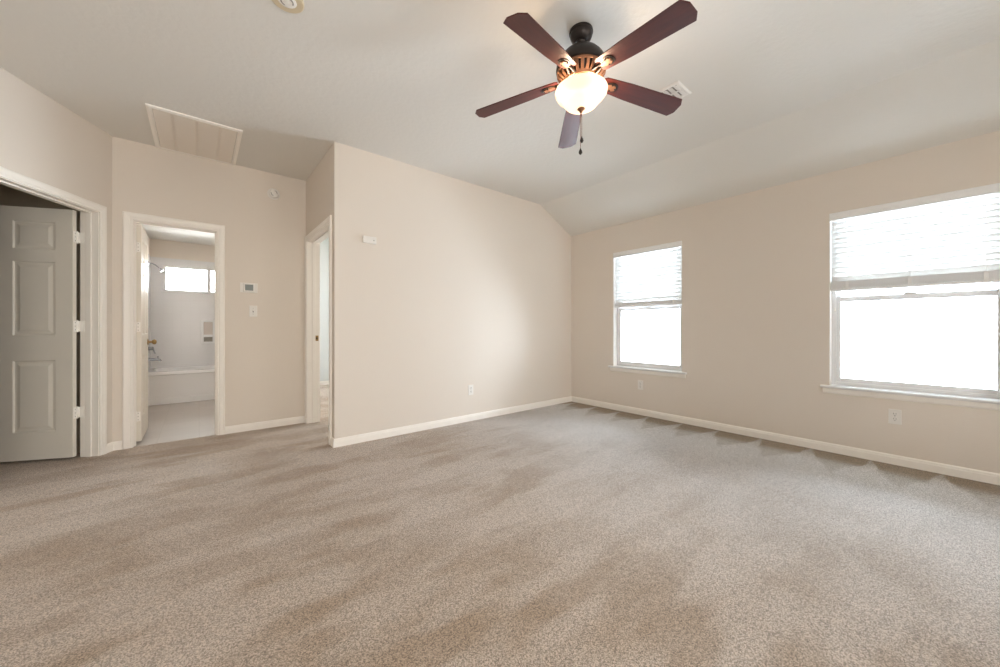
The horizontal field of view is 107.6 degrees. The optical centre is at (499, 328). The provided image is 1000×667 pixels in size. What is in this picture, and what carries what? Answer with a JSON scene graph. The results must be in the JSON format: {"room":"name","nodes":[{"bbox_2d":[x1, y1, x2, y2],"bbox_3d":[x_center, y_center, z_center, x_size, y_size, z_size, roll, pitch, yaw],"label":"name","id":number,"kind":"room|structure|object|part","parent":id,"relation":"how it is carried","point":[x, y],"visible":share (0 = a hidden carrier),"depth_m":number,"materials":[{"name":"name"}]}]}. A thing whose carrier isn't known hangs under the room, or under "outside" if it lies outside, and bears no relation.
{"room":"empty living room","nodes":[
{"label":"empty living room","id":0,"kind":"room"},
{"bbox_2d":[0,184,79,452],"bbox_3d":[-4.860,-0.184,1.549,3.329,2.500,2.700,0,0,-12],"label":"wall","id":1,"kind":"structure","parent":0,"point":[9,196],"depth_m":3.14,"materials":[{"name":"beige paint"}]},
{"bbox_2d":[0,67,111,443],"bbox_3d":[-3.170,-0.336,1.899,0.120,2.803,2.620,0,0,-12],"label":"wall","id":2,"kind":"structure","parent":0,"point":[43,140],"depth_m":2.71,"materials":[{"name":"beige paint"}]},
{"bbox_2d":[0,205,84,461],"bbox_3d":[-3.875,0.041,2.888,0.906,2.010,0.177,0,0,-14],"label":"door","id":3,"kind":"structure","parent":2,"relation":"in","point":[39,325],"depth_m":2.92,"materials":[{"name":"beige paint"}]},
{"bbox_2d":[0,166,106,456],"bbox_3d":[-3.321,0.014,2.607,0.154,2.104,1.030,0,0,-12],"label":"door frame","id":4,"kind":"structure","parent":2,"relation":"attached to","point":[93,216],"depth_m":3.04,"materials":[{"name":"white paint"}]},
{"bbox_3d":[-3.388,0.014,2.593,0.017,2.104,1.030,0,0,-12],"label":"casing","id":5,"kind":"part","parent":4,"relation":"part of","materials":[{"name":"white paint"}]},
{"bbox_2d":[107,441,121,452],"bbox_3d":[-3.365,1.028,3.175,0.047,0.076,0.123,0,0,14],"label":"baseboard","id":6,"kind":"structure","parent":2,"relation":"attached to","point":[117,445],"depth_m":3.19,"materials":[{"name":"white paint"}]},
{"bbox_2d":[142,224,214,245],"bbox_3d":[-3.841,-1.414,4.957,1.636,0.080,3.104,0,0,-39],"label":"ceiling","id":7,"kind":"structure","parent":0,"point":[153,232],"depth_m":5.41,"materials":[{"name":"white paint"}]},
{"bbox_2d":[149,238,214,269],"bbox_3d":[-4.788,-0.184,6.109,1.636,2.500,0.120,0,0,-39],"label":"wall","id":8,"kind":"structure","parent":0,"point":[157,247],"depth_m":5.81,"materials":[{"name":"beige paint"}]},
{"bbox_2d":[161,266,214,293],"bbox_3d":[-4.892,-0.775,5.976,0.945,0.408,0.115,0,0,-39],"label":"window","id":9,"kind":"structure","parent":8,"relation":"in","point":[208,291],"depth_m":5.91,"materials":[{"name":"white plastic"}]},
{"bbox_3d":[-4.876,-0.580,5.956,0.945,0.018,0.065,0,0,-39],"label":"sill","id":10,"kind":"part","parent":9,"relation":"part of","materials":[{"name":"white plastic"}]},
{"bbox_2d":[112,136,305,441],"bbox_3d":[-2.827,-0.336,3.729,1.743,2.803,0.120,0,0,-39],"label":"wall","id":11,"kind":"structure","parent":0,"point":[265,236],"depth_m":3.78,"materials":[{"name":"beige paint"}]},
{"bbox_2d":[136,224,156,441],"bbox_3d":[-3.529,0.041,3.608,0.177,2.010,0.640,0,0,-39],"label":"door","id":12,"kind":"structure","parent":11,"relation":"in","point":[142,341],"depth_m":3.42,"materials":[{"name":"beige paint"}]},
{"bbox_3d":[-3.541,0.041,3.623,0.035,2.010,0.600,0,0,-39],"label":"panel","id":13,"kind":"part","parent":12,"relation":"part of","materials":[{"name":"beige paint"}]},
{"bbox_3d":[-3.649,0.141,3.838,0.071,0.064,0.064,0,0,-39],"label":"knob","id":14,"kind":"part","parent":12,"relation":"part of","materials":[{"name":"gold metal"}]},
{"bbox_2d":[122,211,224,448],"bbox_3d":[-3.095,0.014,3.509,0.725,2.104,0.154,0,0,-39],"label":"door frame","id":15,"kind":"structure","parent":11,"relation":"attached to","point":[129,219],"depth_m":3.31,"materials":[{"name":"white paint"}]},
{"bbox_2d":[240,283,257,292],"bbox_3d":[-2.614,-0.424,3.808,0.152,0.100,0.030,0,0,-39],"label":"thermostat","id":16,"kind":"object","parent":11,"relation":"attached to","point":[244,287],"visible":1,"depth_m":3.80,"materials":[{"name":"white plastic"}]},
{"bbox_2d":[249,306,256,316],"bbox_3d":[-2.589,-0.181,3.837,0.070,0.115,0.016,0,0,-39],"label":"light switch","id":17,"kind":"object","parent":11,"relation":"attached to","point":[252,309],"visible":1,"depth_m":3.83,"materials":[{"name":"white plastic"}]},
{"bbox_2d":[225,416,304,433],"bbox_3d":[-2.488,1.028,3.922,0.735,0.076,0.013,0,0,-39],"label":"baseboard","id":18,"kind":"structure","parent":11,"relation":"attached to","point":[301,419],"depth_m":3.90,"materials":[{"name":"white paint"}]},
{"bbox_2d":[267,188,279,199],"bbox_3d":[-2.438,-1.454,3.944,0.120,0.120,0.042,0,0,-39],"label":"smoke detector","id":19,"kind":"object","parent":11,"relation":"attached to","point":[272,193],"visible":1,"depth_m":3.93,"materials":[{"name":"white plastic"}]},
{"bbox_2d":[306,147,330,235],"bbox_3d":[-1.838,-0.336,3.805,0.120,2.803,1.018,0,0,-39],"label":"wall","id":20,"kind":"structure","parent":0,"point":[318,184],"depth_m":3.69,"materials":[{"name":"beige paint"}]},
{"bbox_2d":[305,215,331,444],"bbox_3d":[-1.823,0.014,3.786,0.154,2.104,1.038,0,0,-39],"label":"door frame","id":21,"kind":"structure","parent":20,"relation":"attached to","point":[313,240],"depth_m":4.11,"materials":[{"name":"white paint"}]},
{"bbox_3d":[-1.770,0.014,3.830,0.017,2.104,1.038,0,0,-39],"label":"casing","id":22,"kind":"part","parent":21,"relation":"part of","materials":[{"name":"white paint"}]},
{"bbox_2d":[320,237,328,380],"bbox_3d":[-2.709,-0.364,7.495,3.367,2.860,0.120,0,0,-39],"label":"wall","id":23,"kind":"structure","parent":0,"point":[324,245],"depth_m":6.92,"materials":[{"name":"white paint"}]},
{"bbox_2d":[320,380,328,384],"bbox_3d":[-2.692,1.028,7.423,3.152,0.076,0.013,0,0,-39],"label":"baseboard","id":24,"kind":"structure","parent":23,"relation":"attached to","point":[321,382],"depth_m":6.90,"materials":[{"name":"white paint"}]},
{"bbox_2d":[331,141,570,438],"bbox_3d":[-0.203,-0.336,4.411,3.415,2.803,0.120,0,0,-39],"label":"wall","id":25,"kind":"structure","parent":0,"point":[461,284],"depth_m":3.93,"materials":[{"name":"beige paint"}]},
{"bbox_2d":[362,236,375,243],"bbox_3d":[-1.235,-0.837,3.461,0.126,0.064,0.036,0,0,-39],"label":"sensor box","id":26,"kind":"object","parent":25,"relation":"attached to","point":[365,239],"visible":1,"depth_m":3.44,"materials":[{"name":"white plastic"}]},
{"bbox_2d":[331,396,571,447],"bbox_3d":[-0.244,1.028,4.340,3.288,0.076,0.089,0,0,-39],"label":"baseboard","id":27,"kind":"structure","parent":25,"relation":"attached to","point":[365,437],"depth_m":3.93,"materials":[{"name":"white paint"}]},
{"bbox_2d":[468,385,472,394],"bbox_3d":[-0.336,0.709,4.218,0.070,0.115,0.010,0,0,-39],"label":"wall outlet","id":28,"kind":"object","parent":25,"relation":"attached to","point":[470,387],"visible":1,"depth_m":4.21,"materials":[{"name":"white plastic"}]},
{"bbox_2d":[0,385,999,666],"bbox_3d":[-1.892,1.106,1.940,9.162,0.080,10.280,0,0,-39],"label":"floor","id":29,"kind":"structure","parent":0,"point":[568,534],"depth_m":1.75,"materials":[{"name":"beige carpet"}]},
{"bbox_2d":[148,365,214,405],"bbox_3d":[-4.521,0.836,5.768,1.512,0.460,0.743,0,0,-39],"label":"bathtub","id":30,"kind":"object","parent":29,"relation":"on","point":[167,385],"visible":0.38,"depth_m":5.28,"materials":[{"name":"white ceramic"}]},
{"bbox_2d":[148,254,214,369],"bbox_3d":[-4.513,-0.234,5.759,1.514,1.720,0.769,0,0,-39],"label":"tub surround","id":31,"kind":"object","parent":30,"relation":"on","point":[174,318],"visible":0.39,"depth_m":5.76,"materials":[{"name":"tile"}]},
{"bbox_2d":[148,345,155,353],"bbox_3d":[-5.067,0.295,5.323,0.082,0.157,0.150,0,0,-39],"label":"tub faucet","id":32,"kind":"object","parent":31,"relation":"attached to","point":[149,347],"visible":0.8,"depth_m":5.30,"materials":[{"name":"silver metal"}]},
{"bbox_2d":[148,356,161,360],"bbox_3d":[-5.041,0.447,5.345,0.150,0.081,0.048,0,0,-39],"label":"tub spout","id":33,"kind":"object","parent":31,"relation":"attached to","point":[149,359],"visible":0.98,"depth_m":5.33,"materials":[{"name":"silver metal"}]},
{"bbox_3d":[-5.041,0.458,5.345,0.150,0.060,0.048,0,0,-39],"label":"spout","id":34,"kind":"part","parent":33,"relation":"part of","materials":[{"name":"silver metal"}]},
{"bbox_2d":[201,320,214,343],"bbox_3d":[-4.787,0.056,5.999,0.183,0.390,0.026,0,0,-39],"label":"soap dish","id":35,"kind":"object","parent":31,"relation":"attached to","point":[207,326],"visible":0.96,"depth_m":6.00,"materials":[{"name":"white ceramic"}]},
{"bbox_3d":[-4.793,-0.002,6.007,0.115,0.205,0.003,0,0,-39],"label":"panel","id":36,"kind":"part","parent":35,"relation":"part of","materials":[{"name":"beige ceramic"}]},
{"bbox_2d":[0,0,999,235],"bbox_3d":[0.215,-1.558,1.598,6.102,0.438,7.076,0,0,-39],"label":"ceiling","id":37,"kind":"structure","parent":0,"point":[783,91],"depth_m":2.44,"materials":[{"name":"white paint"}]},
{"bbox_2d":[145,103,242,164],"bbox_3d":[-2.671,-1.669,3.229,0.596,0.016,0.830,0,0,-39],"label":"ceiling vent","id":38,"kind":"object","parent":37,"relation":"in","point":[175,131],"visible":1,"depth_m":3.16,"materials":[{"name":"white metal"}]},
{"bbox_2d":[272,0,303,13],"bbox_3d":[-1.083,-1.667,1.860,0.156,0.020,0.156,0,0,-39],"label":"smoke detector","id":39,"kind":"object","parent":37,"relation":"attached to","point":[291,6],"visible":1,"depth_m":1.88,"materials":[{"name":"beige plastic"}]},
{"bbox_2d":[475,0,697,154],"bbox_3d":[0.463,-1.328,2.025,1.236,0.698,1.219,0,0,-39],"label":"ceiling fan","id":40,"kind":"object","parent":37,"relation":"hanging from","point":[581,68],"visible":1,"depth_m":1.96,"materials":[{"name":"brown wood"}]},
{"bbox_3d":[0.097,-1.371,2.203,0.519,0.006,0.132,-8,8,21],"label":"blade","id":41,"kind":"part","parent":40,"relation":"part of","materials":[{"name":"brown wood"}]},
{"bbox_3d":[0.214,-1.371,1.763,0.132,0.006,0.519,14,16,37],"label":"blade","id":42,"kind":"part","parent":40,"relation":"part of","materials":[{"name":"brown wood"}]},
{"bbox_3d":[0.478,-1.371,2.450,0.132,0.006,0.519,-11,-8,2],"label":"blade","id":43,"kind":"part","parent":40,"relation":"part of","materials":[{"name":"wood"}]},
{"bbox_3d":[0.458,-1.292,2.063,0.290,0.106,0.290,0,0,-39],"label":"lamp shade","id":44,"kind":"part","parent":40,"relation":"part of","materials":[{"name":"white glass"}]},
{"bbox_3d":[0.831,-1.371,2.163,0.519,0.006,0.132,8,-13,-15],"label":"blade","id":45,"kind":"part","parent":40,"relation":"part of","materials":[{"name":"brown wood"}]},
{"bbox_3d":[0.667,-1.371,1.739,0.132,0.006,0.519,13,0,-34],"label":"blade","id":46,"kind":"part","parent":40,"relation":"part of","materials":[{"name":"brown wood"}]},
{"bbox_2d":[648,80,691,111],"bbox_3d":[1.189,-1.670,2.651,0.204,0.014,0.300,0,0,-39],"label":"ceiling vent","id":47,"kind":"object","parent":37,"relation":"in","point":[677,89],"visible":0.36,"depth_m":2.57,"materials":[{"name":"white plastic"}]},
{"bbox_2d":[557,54,605,83],"bbox_3d":[0.458,-1.411,2.063,0.272,0.069,0.272,0,0,-39],"label":"motor housing","id":48,"kind":"object","parent":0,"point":[584,63],"depth_m":1.96,"materials":[{"name":"brown metal"}]},
{"bbox_2d":[571,130,999,473],"bbox_3d":[2.940,-0.151,3.166,0.140,2.435,6.036,0,0,-39],"label":"wall","id":49,"kind":"structure","parent":0,"point":[755,264],"depth_m":3.48,"materials":[{"name":"beige paint"}]},
{"bbox_2d":[638,380,642,389],"bbox_3d":[1.733,0.698,4.516,0.010,0.115,0.070,0,0,-39],"label":"wall outlet","id":50,"kind":"object","parent":49,"relation":"attached to","point":[640,382],"visible":1,"depth_m":4.51,"materials":[{"name":"white plastic"}]},
{"bbox_2d":[608,258,686,377],"bbox_3d":[1.814,-0.216,4.507,0.176,1.551,0.998,0,0,-39],"label":"window","id":51,"kind":"structure","parent":49,"relation":"in","point":[668,370],"depth_m":4.63,"materials":[{"name":"white paint"}]},
{"bbox_2d":[613,241,681,315],"bbox_3d":[1.798,-0.569,4.494,0.074,0.846,0.884,0,0,-39],"label":"window blind","id":52,"kind":"object","parent":51,"relation":"attached to","point":[652,275],"visible":0.92,"depth_m":4.46,"materials":[{"name":"white plastic"}]},
{"bbox_3d":[1.805,-0.608,4.500,0.057,0.668,0.022,0,0,-39],"label":"ladder cord","id":53,"kind":"part","parent":52,"relation":"part of","materials":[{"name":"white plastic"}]},
{"bbox_3d":[1.805,-0.304,4.500,0.052,0.064,0.876,0,0,-39],"label":"rail","id":54,"kind":"part","parent":52,"relation":"part of","materials":[{"name":"white plastic"}]},
{"bbox_3d":[1.813,0.502,4.507,0.174,0.022,0.998,0,0,-39],"label":"sill","id":55,"kind":"part","parent":51,"relation":"part of","materials":[{"name":"white plastic"}]},
{"bbox_3d":[1.855,-0.248,4.541,0.060,1.479,0.880,0,0,-39],"label":"frame","id":56,"kind":"part","parent":51,"relation":"part of","materials":[{"name":"white plastic"}]},
{"bbox_3d":[1.844,0.095,4.532,0.024,0.737,0.824,0,0,-39],"label":"sash","id":57,"kind":"part","parent":51,"relation":"part of","materials":[{"name":"white plastic"}]},
{"bbox_2d":[571,396,999,484],"bbox_3d":[2.879,1.028,3.120,0.013,0.076,5.763,0,0,-39],"label":"baseboard","id":58,"kind":"structure","parent":49,"relation":"attached to","point":[946,469],"depth_m":3.19,"materials":[{"name":"white paint"}]},
{"bbox_2d":[888,409,901,424],"bbox_3d":[3.092,0.691,2.864,0.010,0.115,0.070,0,0,-39],"label":"wall outlet","id":59,"kind":"object","parent":49,"relation":"attached to","point":[894,416],"visible":1,"depth_m":2.86,"materials":[{"name":"white plastic"}]},
{"bbox_2d":[820,221,999,410],"bbox_3d":[3.185,-0.216,2.840,0.176,1.551,1.040,0,0,-39],"label":"window","id":60,"kind":"structure","parent":49,"relation":"in","point":[981,398],"depth_m":2.87,"materials":[{"name":"white paint"}]},
{"bbox_3d":[3.185,0.502,2.839,0.174,0.022,1.040,0,0,-39],"label":"sill","id":61,"kind":"part","parent":60,"relation":"part of","materials":[{"name":"white plastic"}]},
{"bbox_2d":[829,183,999,311],"bbox_3d":[3.169,-0.569,2.827,0.074,0.846,0.926,0,0,-39],"label":"window blind","id":62,"kind":"object","parent":60,"relation":"attached to","point":[948,238],"visible":1,"depth_m":2.79,"materials":[{"name":"white plastic"}]},
{"bbox_3d":[2.881,-0.553,3.146,0.004,0.758,0.012,0,0,-39],"label":"lift cord","id":63,"kind":"part","parent":62,"relation":"part of","materials":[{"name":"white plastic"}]},
{"bbox_3d":[2.952,-0.631,3.105,0.057,0.621,0.022,0,0,-39],"label":"ladder cord","id":64,"kind":"part","parent":62,"relation":"part of","materials":[{"name":"white fabric"}]},
{"bbox_3d":[3.176,-0.631,2.832,0.057,0.621,0.022,0,0,-39],"label":"ladder cord","id":65,"kind":"part","parent":62,"relation":"part of","materials":[{"name":"white fabric"}]},
{"bbox_3d":[3.176,-0.360,2.832,0.052,0.083,0.918,0,0,-39],"label":"rail","id":66,"kind":"part","parent":62,"relation":"part of","materials":[{"name":"white plastic"}]},
{"bbox_3d":[3.401,-0.631,2.559,0.057,0.621,0.022,0,0,-39],"label":"ladder cord","id":67,"kind":"part","parent":62,"relation":"part of","materials":[{"name":"white fabric"}]},
{"bbox_3d":[3.226,-0.248,2.873,0.060,1.479,0.922,0,0,-39],"label":"frame","id":68,"kind":"part","parent":60,"relation":"part of","materials":[{"name":"white plastic"}]},
{"bbox_3d":[3.216,0.095,2.865,0.024,0.737,0.866,0,0,-39],"label":"sash","id":69,"kind":"part","parent":60,"relation":"part of","materials":[{"name":"white plastic"}]},
{"bbox_3d":[3.236,-0.601,2.882,0.024,0.718,0.866,0,0,-39],"label":"sash","id":70,"kind":"part","parent":60,"relation":"part of","materials":[{"name":"white plastic"}]}
]}

